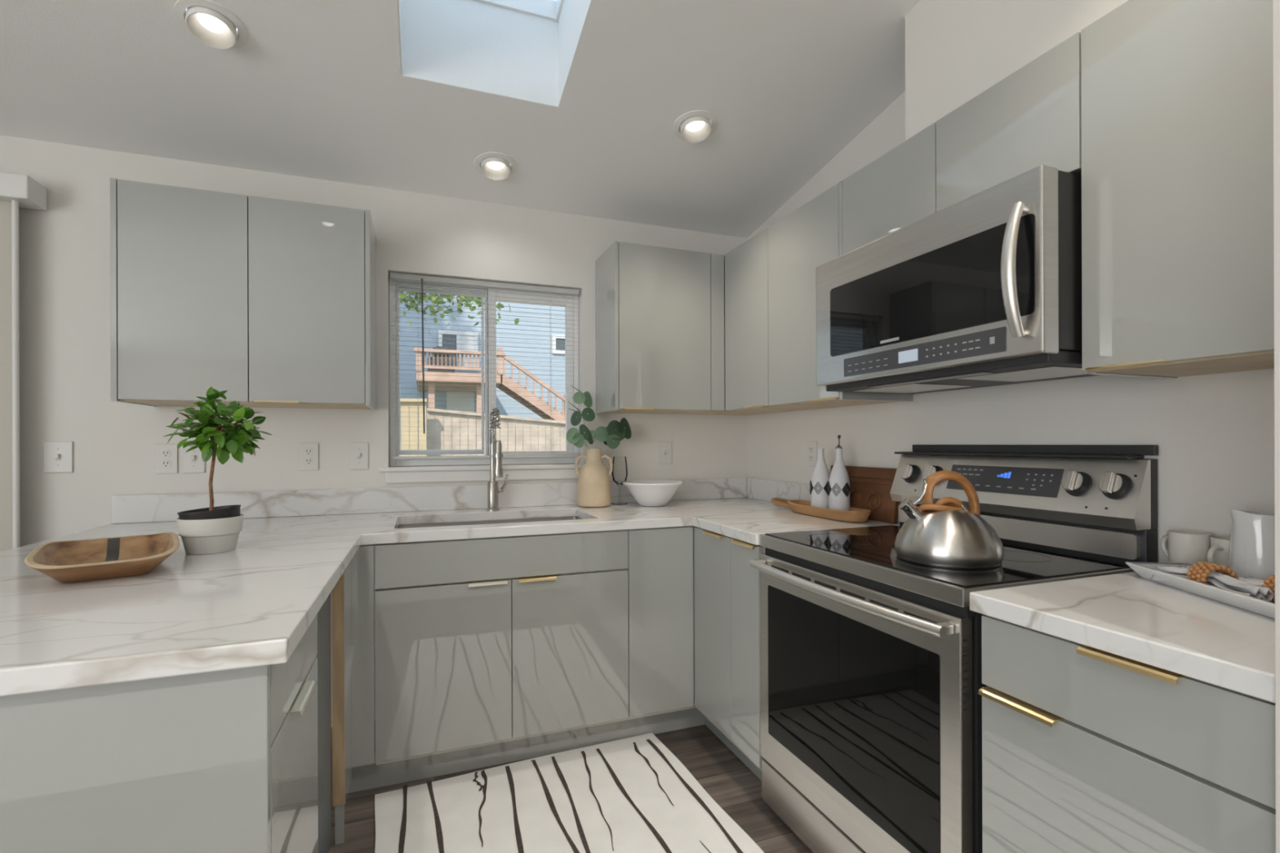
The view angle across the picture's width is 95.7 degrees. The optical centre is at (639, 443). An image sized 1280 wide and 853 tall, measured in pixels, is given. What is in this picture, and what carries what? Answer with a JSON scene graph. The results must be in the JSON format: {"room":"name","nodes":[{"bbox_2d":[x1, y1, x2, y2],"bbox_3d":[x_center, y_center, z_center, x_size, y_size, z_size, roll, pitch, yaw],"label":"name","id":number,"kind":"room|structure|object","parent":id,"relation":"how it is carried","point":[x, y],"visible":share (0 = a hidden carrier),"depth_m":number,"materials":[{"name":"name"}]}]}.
{"room":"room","nodes":[
{"label":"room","id":0,"kind":"room"},
{"bbox_2d":[0,135,747,727],"bbox_3d":[-2.053,0.049,2.290,5.600,2.345,0.150,0,0,-20],"label":"wall","id":1,"kind":"structure","parent":0,"point":[64,248],"depth_m":2.38,"materials":[{"name":"white paint"}]},
{"bbox_2d":[0,171,47,551],"bbox_3d":[-3.170,0.125,1.729,2.115,2.140,0.117,0,0,-20],"label":"vertical blind","id":2,"kind":"object","parent":1,"relation":"attached to","point":[17,191],"visible":0.77,"depth_m":2.06,"materials":[{"name":"white"}]},
{"bbox_2d":[43,441,72,472],"bbox_3d":[-2.171,0.051,2.157,0.084,0.116,0.016,0,0,-20],"label":"light switch","id":3,"kind":"object","parent":1,"relation":"attached to","point":[57,455],"visible":1,"depth_m":2.16,"materials":[{"name":"white plastic"}]},
{"bbox_2d":[155,444,177,473],"bbox_3d":[-1.863,0.060,2.276,0.073,0.116,0.009,0,0,-20],"label":"wall outlet","id":4,"kind":"object","parent":1,"relation":"attached to","point":[166,455],"visible":1,"depth_m":2.27,"materials":[{"name":"white plastic"}]},
{"bbox_2d":[160,449,171,457],"bbox_3d":[-1.862,0.041,2.273,0.033,0.033,0.003,0,0,-20],"label":"receptacle","id":5,"kind":"object","parent":4,"relation":"attached to","point":[164,453],"depth_m":2.27,"materials":[{"name":"white plastic"}]},
{"bbox_2d":[160,459,171,467],"bbox_3d":[-1.862,0.081,2.273,0.033,0.033,0.003,0,0,-20],"label":"receptacle","id":6,"kind":"object","parent":4,"relation":"attached to","point":[164,463],"depth_m":2.27,"materials":[{"name":"white plastic"}]},
{"bbox_2d":[182,444,204,473],"bbox_3d":[-1.777,0.060,2.304,0.073,0.116,0.016,0,0,-20],"label":"light switch","id":7,"kind":"object","parent":1,"relation":"attached to","point":[193,462],"visible":0.84,"depth_m":2.30,"materials":[{"name":"white plastic"}]},
{"bbox_2d":[110,177,377,409],"bbox_3d":[-1.478,-0.524,2.251,0.803,0.759,0.325,0,0,-20],"label":"upper cabinet","id":8,"kind":"object","parent":1,"relation":"attached to","point":[270,303],"visible":1,"depth_m":2.10,"materials":[{"name":"grey laminate"}]},
{"bbox_2d":[298,442,318,470],"bbox_3d":[-1.401,0.056,2.448,0.073,0.116,0.009,0,0,-20],"label":"wall outlet","id":9,"kind":"object","parent":1,"relation":"attached to","point":[308,452],"visible":1,"depth_m":2.45,"materials":[{"name":"white plastic"}]},
{"bbox_2d":[304,448,313,455],"bbox_3d":[-1.400,0.036,2.445,0.033,0.033,0.003,0,0,-20],"label":"receptacle","id":10,"kind":"object","parent":9,"relation":"attached to","point":[308,451],"depth_m":2.44,"materials":[{"name":"white plastic"}]},
{"bbox_2d":[304,457,313,465],"bbox_3d":[-1.400,0.076,2.445,0.033,0.033,0.003,0,0,-20],"label":"receptacle","id":11,"kind":"object","parent":9,"relation":"attached to","point":[308,460],"depth_m":2.44,"materials":[{"name":"white plastic"}]},
{"bbox_2d":[349,442,368,469],"bbox_3d":[-1.220,0.055,2.512,0.073,0.116,0.016,0,0,-20],"label":"light switch","id":12,"kind":"object","parent":1,"relation":"attached to","point":[358,451],"visible":1,"depth_m":2.51,"materials":[{"name":"white plastic"}]},
{"bbox_2d":[111,477,746,524],"bbox_3d":[-0.718,0.248,2.696,2.774,0.108,0.020,0,0,-20],"label":"backsplash","id":13,"kind":"structure","parent":1,"relation":"attached to","point":[149,508],"depth_m":2.52,"materials":[{"name":"stone"}]},
{"bbox_2d":[378,464,584,471],"bbox_3d":[-0.707,0.115,2.740,0.960,0.020,0.096,0,0,-20],"label":"trim","id":14,"kind":"structure","parent":1,"relation":"attached to","point":[539,466],"depth_m":2.66,"materials":[{"name":"white"}]},
{"bbox_2d":[386,468,580,483],"bbox_3d":[-0.696,0.150,2.708,0.905,0.050,0.014,0,0,-20],"label":"trim","id":15,"kind":"structure","parent":1,"relation":"attached to","point":[551,473],"depth_m":2.67,"materials":[{"name":"white"}]},
{"bbox_2d":[389,275,578,466],"bbox_3d":[-0.736,-0.332,2.814,0.885,0.872,0.060,0,0,-20],"label":"window","id":16,"kind":"structure","parent":1,"relation":"in","point":[394,376],"depth_m":2.80,"materials":[{"name":"white plastic"}]},
{"bbox_2d":[390,272,578,459],"bbox_3d":[-0.713,-0.347,2.746,0.867,0.836,0.045,0,0,-20],"label":"window blind","id":17,"kind":"object","parent":16,"relation":"attached to","point":[393,276],"visible":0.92,"depth_m":2.73,"materials":[{"name":"white"}]},
{"bbox_2d":[658,441,671,463],"bbox_3d":[0.133,0.049,3.016,0.073,0.116,0.016,0,0,-20],"label":"light switch","id":18,"kind":"object","parent":1,"relation":"attached to","point":[664,447],"visible":1,"depth_m":3.02,"materials":[{"name":"white plastic"}]},
{"bbox_2d":[595,240,777,415],"bbox_3d":[0.242,-0.530,2.892,0.871,0.759,0.325,0,0,-20],"label":"upper cabinet","id":19,"kind":"object","parent":1,"relation":"attached to","point":[660,312],"visible":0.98,"depth_m":2.70,"materials":[{"name":"grey laminate"}]},
{"bbox_2d":[0,0,919,238],"bbox_3d":[-0.810,-1.480,-1.060,5.600,0.704,7.000,0,0,-20],"label":"ceiling","id":20,"kind":"structure","parent":0,"point":[315,89],"depth_m":2.06,"materials":[{"name":"white paint"}]},
{"bbox_2d":[173,0,248,48],"bbox_3d":[-1.265,-1.242,1.711,0.176,0.086,0.174,0,0,-20],"label":"recessed light","id":21,"kind":"object","parent":20,"relation":"in","point":[212,24],"visible":0.99,"depth_m":1.71,"materials":[{"name":"white metal"}]},
{"bbox_2d":[397,0,591,107],"bbox_3d":[-0.348,-1.483,1.494,0.536,0.493,1.162,0,0,-20],"label":"shaft","id":22,"kind":"object","parent":20,"relation":"attached to","point":[467,44],"visible":1,"depth_m":2.03,"materials":[{"name":"white paint"}]},
{"bbox_2d":[473,0,563,22],"bbox_3d":[-0.349,-1.677,1.494,0.597,0.262,1.223,0,0,-20],"label":"window","id":23,"kind":"structure","parent":22,"relation":"attached to","point":[546,9],"depth_m":2.09,"materials":[{"name":"white plastic"}]},
{"bbox_2d":[474,151,516,180],"bbox_3d":[-0.609,-1.174,2.442,0.176,0.086,0.174,0,0,-20],"label":"recessed light","id":24,"kind":"object","parent":20,"relation":"in","point":[495,166],"visible":0.98,"depth_m":2.44,"materials":[{"name":"white metal"}]},
{"bbox_2d":[672,110,717,142],"bbox_3d":[0.217,-1.246,2.271,0.176,0.086,0.174,0,0,-20],"label":"recessed light","id":25,"kind":"object","parent":20,"relation":"in","point":[695,126],"visible":0.99,"depth_m":2.27,"materials":[{"name":"white metal"}]},
{"bbox_2d":[328,720,813,852],"bbox_3d":[-0.801,1.277,-1.060,5.900,0.120,7.300,0,0,-20],"label":"floor","id":26,"kind":"structure","parent":0,"point":[736,789],"depth_m":2.00,"materials":[{"name":"brown wood"}]},
{"bbox_2d":[0,613,318,852],"bbox_3d":[-0.934,0.780,1.005,0.635,0.876,0.446,0,0,-20],"label":"base cabinet","id":27,"kind":"object","parent":26,"relation":"on","point":[223,761],"visible":0.63,"depth_m":0.86,"materials":[{"name":"grey laminate"}]},
{"bbox_2d":[0,497,899,696],"bbox_3d":[-0.407,0.320,1.882,2.799,0.037,1.762,0,0,-20],"label":"countertop","id":28,"kind":"structure","parent":27,"relation":"on","point":[252,604],"depth_m":1.21,"materials":[{"name":"stone"}]},
{"bbox_2d":[24,532,179,582],"bbox_3d":[-1.291,0.274,1.409,0.263,0.059,0.446,0,0,-40],"label":"wooden bowl","id":29,"kind":"object","parent":28,"relation":"on","point":[102,558],"visible":1,"depth_m":1.43,"materials":[{"name":"brown wood"}]},
{"bbox_2d":[163,386,273,555],"bbox_3d":[-1.187,0.071,1.636,0.246,0.464,0.247,0,0,-20],"label":"potted tree","id":30,"kind":"object","parent":28,"relation":"on","point":[211,530],"visible":1,"depth_m":1.60,"materials":[{"name":"green plant"}]},
{"bbox_2d":[397,515,582,528],"bbox_3d":[-0.588,0.437,2.382,0.803,0.195,0.411,0,0,-20],"label":"sink","id":31,"kind":"object","parent":28,"relation":"in","point":[573,517],"visible":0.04,"depth_m":2.55,"materials":[{"name":"metal"}]},
{"bbox_2d":[486,407,508,511],"bbox_3d":[-0.625,0.072,2.555,0.091,0.460,0.221,0,0,-20],"label":"kitchen faucet","id":32,"kind":"object","parent":28,"relation":"on","point":[495,446],"visible":1,"depth_m":2.60,"materials":[{"name":"silver metal"}]},
{"bbox_2d":[574,448,613,507],"bbox_3d":[-0.220,0.163,2.770,0.173,0.275,0.163,0,0,-20],"label":"clay vase","id":33,"kind":"object","parent":28,"relation":"on","point":[593,491],"visible":0.99,"depth_m":2.72,"materials":[{"name":"beige ceramic"}]},
{"bbox_2d":[566,424,593,450],"bbox_3d":[-0.267,0.009,2.716,0.156,0.198,0.045,0,0,-32],"label":"branch","id":34,"kind":"object","parent":33,"relation":"in","point":[575,437],"visible":0.95,"depth_m":2.69,"materials":[{"name":"green plant"}]},
{"bbox_2d":[568,386,595,448],"bbox_3d":[-0.277,-0.084,2.739,0.128,0.382,0.050,0,0,-20],"label":"branch","id":35,"kind":"object","parent":33,"relation":"in","point":[587,414],"visible":0.94,"depth_m":2.73,"materials":[{"name":"green plant"}]},
{"bbox_2d":[590,417,631,448],"bbox_3d":[-0.140,-0.009,2.764,0.223,0.229,0.064,0,0,-20],"label":"branch","id":36,"kind":"object","parent":33,"relation":"in","point":[611,435],"visible":0.96,"depth_m":2.76,"materials":[{"name":"green plant"}]},
{"bbox_2d":[611,456,627,504],"bbox_3d":[-0.100,0.183,2.858,0.079,0.234,0.079,0,0,4],"label":"wine glass","id":37,"kind":"object","parent":28,"relation":"on","point":[612,473],"visible":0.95,"depth_m":2.85,"materials":[{"name":"clear glass"}]},
{"bbox_2d":[622,480,683,506],"bbox_3d":[0.062,0.243,2.801,0.296,0.113,0.296,0,0,-20],"label":"serving bowl","id":38,"kind":"object","parent":28,"relation":"on","point":[650,493],"visible":1,"depth_m":2.72,"materials":[{"name":"white ceramic"}]},
{"bbox_2d":[770,497,871,522],"bbox_3d":[0.729,0.274,2.429,0.140,0.047,0.612,0,0,-20],"label":"wooden tray","id":39,"kind":"object","parent":28,"relation":"on","point":[799,506],"visible":0.93,"depth_m":2.28,"materials":[{"name":"brown wood"}]},
{"bbox_2d":[809,448,830,508],"bbox_3d":[0.750,0.152,2.400,0.088,0.262,0.086,0,0,-20],"label":"ceramic bottle","id":40,"kind":"object","parent":39,"relation":"on","point":[820,476],"visible":0.7,"depth_m":2.37,"materials":[{"name":"white ceramic"}]},
{"bbox_2d":[827,435,850,511],"bbox_3d":[0.799,0.125,2.319,0.088,0.316,0.086,0,0,-20],"label":"ceramic bottle","id":41,"kind":"object","parent":39,"relation":"on","point":[838,485],"visible":0.96,"depth_m":2.29,"materials":[{"name":"white ceramic"}]},
{"bbox_2d":[830,465,899,524],"bbox_3d":[0.886,0.196,2.316,0.053,0.204,0.386,0,0,-20],"label":"board","id":42,"kind":"object","parent":28,"relation":"on","point":[870,486],"visible":0.66,"depth_m":2.24,"materials":[{"name":"brown wood"}]},
{"bbox_2d":[315,593,331,852],"bbox_3d":[-1.111,0.765,1.429,0.559,0.846,0.468,0,0,-20],"label":"base cabinet","id":43,"kind":"object","parent":26,"relation":"on","point":[324,651],"visible":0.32,"depth_m":1.63,"materials":[{"name":"beige laminate"}]},
{"bbox_2d":[331,544,374,844],"bbox_3d":[-0.916,0.780,1.859,0.102,0.874,0.201,0,0,-20],"label":"cabinet filler","id":44,"kind":"object","parent":26,"relation":"on","point":[353,597],"visible":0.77,"depth_m":1.93,"materials":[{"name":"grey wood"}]},
{"bbox_2d":[374,529,628,764],"bbox_3d":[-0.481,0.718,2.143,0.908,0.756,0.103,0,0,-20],"label":"base cabinet","id":45,"kind":"object","parent":26,"relation":"on","point":[481,642],"visible":0.98,"depth_m":2.10,"materials":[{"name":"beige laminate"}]},
{"bbox_2d":[347,707,705,793],"bbox_3d":[-0.370,1.155,2.262,1.387,0.120,0.015,0,0,-20],"label":"toe kick","id":46,"kind":"structure","parent":26,"relation":"on","point":[370,776],"depth_m":2.21,"materials":[{"name":"grey wood"}]},
{"bbox_2d":[374,732,764,852],"bbox_3d":[-0.086,1.208,1.419,1.054,0.012,1.728,0,0,-24],"label":"rug","id":47,"kind":"object","parent":26,"relation":"on","point":[631,794],"visible":1,"depth_m":1.91,"materials":[{"name":"white fabric"}]},
{"bbox_2d":[626,525,696,719],"bbox_3d":[-0.005,0.717,2.603,0.302,0.756,0.593,0,0,-20],"label":"base cabinet","id":48,"kind":"object","parent":26,"relation":"on","point":[660,568],"visible":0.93,"depth_m":2.32,"materials":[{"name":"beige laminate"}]},
{"bbox_2d":[693,527,765,770],"bbox_3d":[0.576,0.715,2.239,0.613,0.756,0.490,0,0,-20],"label":"base cabinet","id":49,"kind":"object","parent":26,"relation":"on","point":[726,588],"visible":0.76,"depth_m":2.10,"materials":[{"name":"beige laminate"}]},
{"bbox_2d":[705,716,761,780],"bbox_3d":[0.389,1.153,2.226,0.015,0.120,0.585,0,0,-20],"label":"baseboard","id":50,"kind":"structure","parent":26,"relation":"on","point":[708,724],"depth_m":2.27,"materials":[{"name":"grey wood"}]},
{"bbox_2d":[749,444,1158,852],"bbox_3d":[0.794,0.609,1.645,0.706,1.206,0.777,0,0,-20],"label":"electric range","id":51,"kind":"object","parent":26,"relation":"on","point":[871,657],"visible":0.77,"depth_m":1.48,"materials":[{"name":"grey metal"}]},
{"bbox_2d":[759,524,1134,607],"bbox_3d":[0.788,0.315,1.641,0.560,0.041,0.772,0,0,-20],"label":"cooktop","id":52,"kind":"object","parent":51,"relation":"in","point":[868,554],"depth_m":1.42,"materials":[{"name":"black glass"}]},
{"bbox_2d":[894,470,1004,568],"bbox_3d":[0.781,0.182,1.471,0.246,0.225,0.246,0,0,-20],"label":"tea kettle","id":53,"kind":"object","parent":51,"relation":"on","point":[945,533],"visible":1,"depth_m":1.40,"materials":[{"name":"silver metal"}]},
{"bbox_2d":[977,614,1275,852],"bbox_3d":[1.020,0.713,1.047,0.613,0.756,0.428,0,0,-20],"label":"base cabinet","id":54,"kind":"object","parent":26,"relation":"on","point":[1086,749],"visible":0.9,"depth_m":0.93,"materials":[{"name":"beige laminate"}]},
{"bbox_2d":[969,571,1275,702],"bbox_3d":[1.043,0.315,1.065,0.653,0.037,0.446,0,0,-20],"label":"countertop","id":55,"kind":"structure","parent":54,"relation":"on","point":[1131,615],"depth_m":0.97,"materials":[{"name":"stone"}]},
{"bbox_2d":[1160,529,1212,564],"bbox_3d":[1.245,0.249,1.331,0.074,0.093,0.104,0,0,-20],"label":"tea cup","id":56,"kind":"object","parent":55,"relation":"on","point":[1184,546],"visible":0.65,"depth_m":1.30,"materials":[{"name":"beige ceramic"}]},
{"bbox_2d":[1125,561,1275,618],"bbox_3d":[1.127,0.280,1.115,0.125,0.031,0.350,0,0,7],"label":"serving tray","id":57,"kind":"object","parent":55,"relation":"on","point":[1145,570],"visible":0.61,"depth_m":1.10,"materials":[{"name":"white ceramic"}]},
{"bbox_2d":[1151,565,1275,604],"bbox_3d":[1.109,0.269,1.122,0.068,0.039,0.205,0,0,4],"label":"linen napkin","id":58,"kind":"object","parent":57,"relation":"on","point":[1218,580],"visible":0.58,"depth_m":1.08,"materials":[{"name":"grey fabric"}]},
{"bbox_2d":[1186,561,1238,584],"bbox_3d":[1.109,0.262,1.122,0.064,0.059,0.043,0,0,7],"label":"napkin ring","id":59,"kind":"object","parent":58,"relation":"attached to","point":[1199,571],"visible":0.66,"depth_m":1.12,"materials":[{"name":"brown wood"}]},
{"bbox_2d":[1238,577,1263,586],"bbox_3d":[1.146,0.269,1.018,0.068,0.039,0.205,0,0,4],"label":"linen napkin","id":60,"kind":"object","parent":57,"relation":"on","point":[1255,582],"visible":0.23,"depth_m":1.08,"materials":[{"name":"grey fabric"}]},
{"bbox_2d":[1261,573,1275,602],"bbox_3d":[1.146,0.262,1.018,0.064,0.059,0.043,0,0,7],"label":"napkin ring","id":61,"kind":"object","parent":60,"relation":"attached to","point":[1269,583],"visible":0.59,"depth_m":1.03,"materials":[{"name":"brown wood"}]},
{"bbox_2d":[1207,535,1230,568],"bbox_3d":[1.263,0.250,1.241,0.106,0.090,0.072,0,0,-20],"label":"tea cup","id":62,"kind":"object","parent":55,"relation":"on","point":[1218,553],"visible":0.28,"depth_m":1.24,"materials":[{"name":"beige ceramic"}]},
{"bbox_2d":[1228,508,1275,580],"bbox_3d":[1.257,0.214,1.164,0.123,0.163,0.094,0,0,-20],"label":"milk pitcher","id":63,"kind":"object","parent":55,"relation":"on","point":[1251,550],"visible":0.63,"depth_m":1.14,"materials":[{"name":"white ceramic"}]},
{"bbox_2d":[1272,0,1279,852],"bbox_3d":[1.120,0.010,0.844,0.660,2.400,0.020,0,0,-20],"label":"end panel","id":64,"kind":"object","parent":26,"relation":"on","point":[1276,3],"visible":1,"depth_m":0.73,"materials":[{"name":"beige"}]},
{"bbox_2d":[746,91,1275,562],"bbox_3d":[1.862,-0.267,0.014,0.150,2.950,7.150,0,0,-20],"label":"wall","id":65,"kind":"structure","parent":0,"point":[1213,433],"depth_m":1.58,"materials":[{"name":"white paint"}]},
{"bbox_2d":[806,441,817,466],"bbox_3d":[0.790,0.049,2.666,0.009,0.116,0.073,0,0,-20],"label":"wall outlet","id":66,"kind":"object","parent":65,"relation":"attached to","point":[811,446],"visible":0.94,"depth_m":2.66,"materials":[{"name":"white plastic"}]},
{"bbox_2d":[808,445,813,453],"bbox_3d":[0.787,0.029,2.665,0.003,0.033,0.033,0,0,-20],"label":"receptacle","id":67,"kind":"object","parent":66,"relation":"attached to","point":[811,447],"depth_m":2.66,"materials":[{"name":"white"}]},
{"bbox_2d":[808,454,813,462],"bbox_3d":[0.787,0.069,2.665,0.003,0.033,0.033,0,0,-20],"label":"receptacle","id":68,"kind":"object","parent":66,"relation":"attached to","point":[811,456],"depth_m":2.66,"materials":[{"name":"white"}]},
{"bbox_2d":[724,180,913,412],"bbox_3d":[0.696,-0.532,2.459,0.325,0.759,0.855,0,0,-20],"label":"upper cabinet","id":69,"kind":"object","parent":65,"relation":"attached to","point":[771,277],"visible":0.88,"depth_m":2.36,"materials":[{"name":"grey laminate"}]},
{"bbox_2d":[746,478,899,523],"bbox_3d":[0.790,0.243,2.651,0.020,0.108,1.114,0,0,-20],"label":"backsplash","id":70,"kind":"structure","parent":65,"relation":"attached to","point":[757,489],"depth_m":2.91,"materials":[{"name":"stone"}]},
{"bbox_2d":[842,31,1081,254],"bbox_3d":[0.984,-0.760,1.696,0.317,0.302,0.773,0,0,-20],"label":"upper cabinet","id":71,"kind":"object","parent":65,"relation":"attached to","point":[1030,118],"visible":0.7,"depth_m":1.51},
{"bbox_2d":[816,164,1101,394],"bbox_3d":[0.903,-0.387,1.664,0.490,0.426,0.768,0,0,-20],"label":"microwave","id":72,"kind":"object","parent":71,"relation":"attached to","point":[984,289],"visible":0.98,"depth_m":1.44,"materials":[{"name":"silver metal"}]},
{"bbox_2d":[826,350,1101,394],"bbox_3d":[0.939,-0.191,1.677,0.380,0.028,0.748,0,0,-20],"label":"hood","id":73,"kind":"object","parent":72,"relation":"attached to","point":[1055,364],"depth_m":1.54,"materials":[{"name":"grey metal"}]},
{"bbox_2d":[1080,0,1274,378],"bbox_3d":[1.194,-0.533,1.122,0.325,0.759,0.445,0,0,-20],"label":"upper cabinet","id":74,"kind":"object","parent":65,"relation":"attached to","point":[1177,95],"visible":1,"depth_m":1.12,"materials":[{"name":"grey wood"}]},
{"bbox_2d":[905,0,1128,140],"bbox_3d":[1.130,-1.202,1.398,0.250,0.576,1.008,0,0,-20],"label":"wall","id":75,"kind":"structure","parent":0,"point":[956,51],"depth_m":1.60,"materials":[{"name":"white paint"}]},
{"label":"outside","id":76,"kind":"structure","parent":0,"visible":0},
{"bbox_3d":[-6.432,1.986,22.080,60.000,0.300,39.700,0,0,-20],"label":"ground","id":77,"kind":"structure","parent":76,"visible":0},
{"bbox_2d":[395,398,426,456],"bbox_3d":[-3.269,0.616,7.637,0.866,2.419,0.120,0,0,-20],"label":"fence panel","id":78,"kind":"object","parent":77,"relation":"on","point":[415,415],"visible":0.16,"depth_m":7.71,"materials":[{"name":"beige wood"}]},
{"bbox_2d":[398,284,519,334],"bbox_3d":[-6.373,-5.517,7.161,9.981,14.711,4.401,0,0,-11],"label":"leafy tree","id":79,"kind":"object","parent":77,"relation":"on","point":[412,307],"visible":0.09,"depth_m":8.89,"materials":[{"name":"green plant"}]},
{"bbox_2d":[400,285,565,456],"bbox_3d":[-5.331,-2.968,19.081,29.000,9.600,7.100,0,0,-20],"label":"neighbor house","id":80,"kind":"structure","parent":77,"relation":"on","point":[409,390],"depth_m":16.42,"materials":[{"name":"blue wood"}]},
{"bbox_2d":[460,335,474,367],"bbox_3d":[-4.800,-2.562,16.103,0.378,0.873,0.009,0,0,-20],"label":"door","id":81,"kind":"structure","parent":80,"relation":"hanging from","point":[466,344],"depth_m":16.10,"materials":[{"name":"white"}]},
{"bbox_2d":[413,347,565,421],"bbox_3d":[-3.883,-0.225,14.986,3.619,4.105,2.740,0,0,-20],"label":"wooden deck","id":82,"kind":"object","parent":77,"relation":"on","point":[431,386],"visible":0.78,"depth_m":13.84,"materials":[{"name":"brown wood"}]},
{"bbox_2d":[427,346,454,373],"bbox_3d":[-4.938,-2.010,14.371,0.630,0.741,0.600,0,0,-20],"label":"outdoor chair","id":83,"kind":"object","parent":82,"relation":"on","point":[437,347],"visible":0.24,"depth_m":14.11,"materials":[{"name":"grey"}]},
{"bbox_2d":[426,408,565,458],"bbox_3d":[-1.823,0.663,8.495,2.441,2.314,0.120,0,0,-20],"label":"fence panel","id":84,"kind":"object","parent":77,"relation":"on","point":[532,429],"visible":0.29,"depth_m":8.40,"materials":[{"name":"beige wood"}]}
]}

